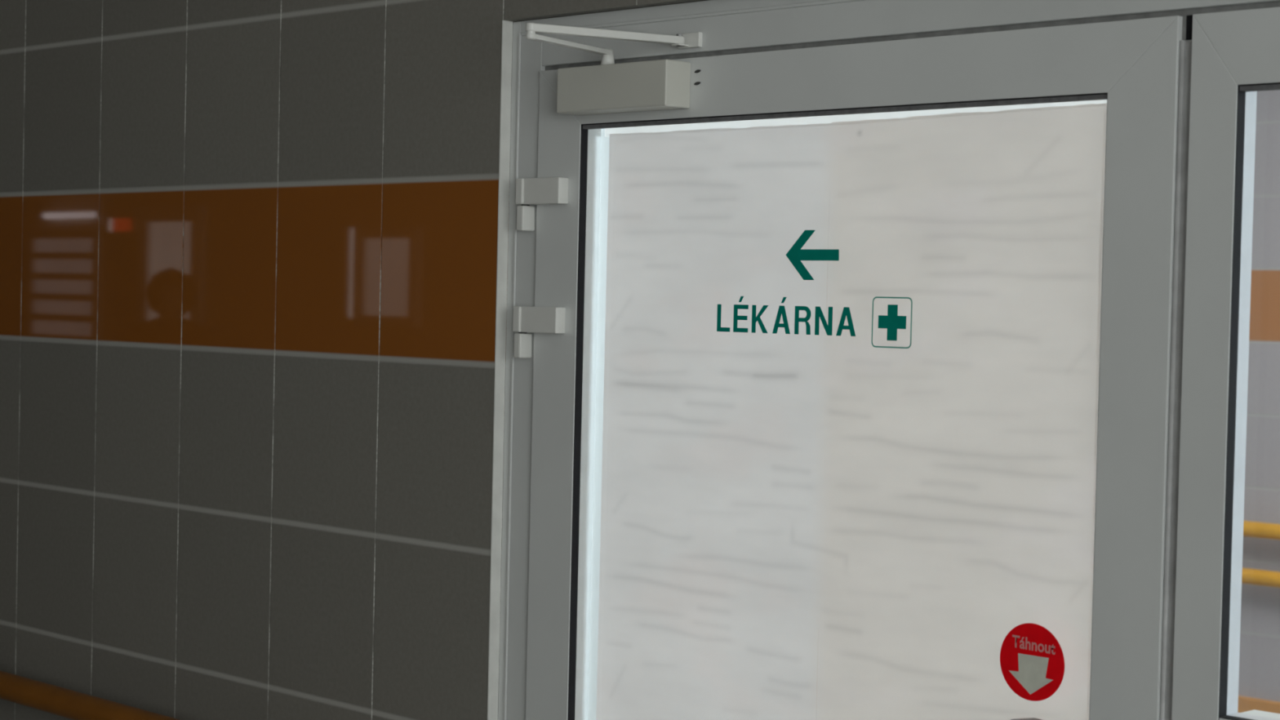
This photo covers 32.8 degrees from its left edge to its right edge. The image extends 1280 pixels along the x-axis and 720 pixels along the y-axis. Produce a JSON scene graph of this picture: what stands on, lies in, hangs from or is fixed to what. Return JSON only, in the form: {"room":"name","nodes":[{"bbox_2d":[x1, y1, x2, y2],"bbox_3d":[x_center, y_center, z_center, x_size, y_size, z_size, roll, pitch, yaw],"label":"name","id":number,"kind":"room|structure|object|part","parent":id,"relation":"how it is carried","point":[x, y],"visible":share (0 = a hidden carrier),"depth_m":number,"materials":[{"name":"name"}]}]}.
{"room":"hospital corridor","nodes":[
{"label":"hospital corridor","id":0,"kind":"room"},
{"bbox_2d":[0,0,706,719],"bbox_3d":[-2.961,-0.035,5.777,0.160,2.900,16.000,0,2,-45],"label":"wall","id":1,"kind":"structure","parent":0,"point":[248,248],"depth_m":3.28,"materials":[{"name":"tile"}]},
{"bbox_2d":[0,670,179,719],"bbox_3d":[-3.623,0.460,6.271,0.082,0.116,9.400,0,2,-45],"label":"handrail","id":2,"kind":"object","parent":1,"relation":"attached to","point":[43,696],"visible":1,"depth_m":3.52,"materials":[{"name":"brown wood"}]},
{"bbox_2d":[512,15,1182,719],"bbox_3d":[0.170,0.601,2.532,0.149,1.924,0.966,0,2,-45],"label":"door","id":3,"kind":"structure","parent":1,"relation":"in","point":[698,491],"depth_m":2.50,"materials":[{"name":"grey metal"}]},
{"bbox_2d":[525,22,702,115],"bbox_3d":[-0.070,-0.354,2.639,0.205,0.092,0.206,0,2,-45],"label":"door closer","id":4,"kind":"object","parent":3,"relation":"attached to","point":[609,86],"depth_m":2.65,"materials":[{"name":"white metal"}]},
{"bbox_3d":[-0.084,-0.382,2.637,0.013,0.006,0.189,2,2,30],"label":"arm","id":5,"kind":"part","parent":4,"relation":"part of","materials":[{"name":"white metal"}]},
{"bbox_2d":[716,230,912,348],"bbox_3d":[0.199,-0.084,2.524,0.001,0.133,0.296,0,2,-45],"label":"sign","id":6,"kind":"object","parent":3,"relation":"attached to","point":[892,322],"visible":1,"depth_m":2.53,"materials":[{"name":"green plastic"}]},
{"bbox_3d":[0.215,-0.324,2.516,0.037,0.072,0.944,0,2,-45],"label":"rail","id":7,"kind":"part","parent":3,"relation":"part of","materials":[{"name":"white plastic"}]},
{"bbox_3d":[0.424,0.381,2.221,0.070,0.033,0.117,0,2,-45],"label":"lever handle","id":8,"kind":"part","parent":3,"relation":"part of","materials":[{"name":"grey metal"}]},
{"bbox_2d":[1000,622,1064,701],"bbox_3d":[0.415,0.320,2.308,0.001,0.082,0.082,0,2,-45],"label":"sticker","id":9,"kind":"object","parent":3,"relation":"attached to","point":[1032,660],"visible":1,"depth_m":2.31,"materials":[{"name":"red plastic"}]},
{"bbox_2d":[487,0,1279,719],"bbox_3d":[0.544,0.589,2.213,0.086,2.006,2.038,0,2,-45],"label":"trim","id":10,"kind":"structure","parent":1,"relation":"attached to","point":[726,27],"depth_m":2.82,"materials":[{"name":"grey metal"}]},
{"bbox_2d":[1160,6,1279,719],"bbox_3d":[0.878,0.635,1.879,0.070,1.924,0.961,0,2,-45],"label":"door","id":11,"kind":"structure","parent":1,"relation":"in","point":[1226,58],"depth_m":2.15,"materials":[{"name":"grey metal"}]},
{"bbox_3d":[0.893,-0.290,1.837,0.037,0.072,0.944,0,2,-45],"label":"rail","id":12,"kind":"part","parent":11,"relation":"part of","materials":[{"name":"white plastic"}]},
{"bbox_3d":[0.879,0.408,1.877,0.068,0.085,0.813,0,2,-45],"label":"cross rail","id":13,"kind":"part","parent":11,"relation":"part of","materials":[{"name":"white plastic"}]},
{"bbox_2d":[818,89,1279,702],"bbox_3d":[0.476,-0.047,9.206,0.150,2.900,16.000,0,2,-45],"label":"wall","id":14,"kind":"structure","parent":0,"point":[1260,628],"depth_m":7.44,"materials":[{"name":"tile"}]},
{"bbox_2d":[1241,567,1279,587],"bbox_3d":[1.572,0.746,7.936,0.097,0.125,11.400,0,2,-45],"label":"handrail","id":15,"kind":"object","parent":14,"relation":"attached to","point":[1249,576],"visible":0.02,"depth_m":7.35,"materials":[{"name":"yellow metal"}]},
{"bbox_2d":[1243,520,1279,540],"bbox_3d":[1.576,0.585,7.931,0.097,0.125,11.400,0,2,-45],"label":"handrail","id":16,"kind":"object","parent":14,"relation":"attached to","point":[1251,529],"visible":0.02,"depth_m":7.35,"materials":[{"name":"yellow metal"}]}
]}

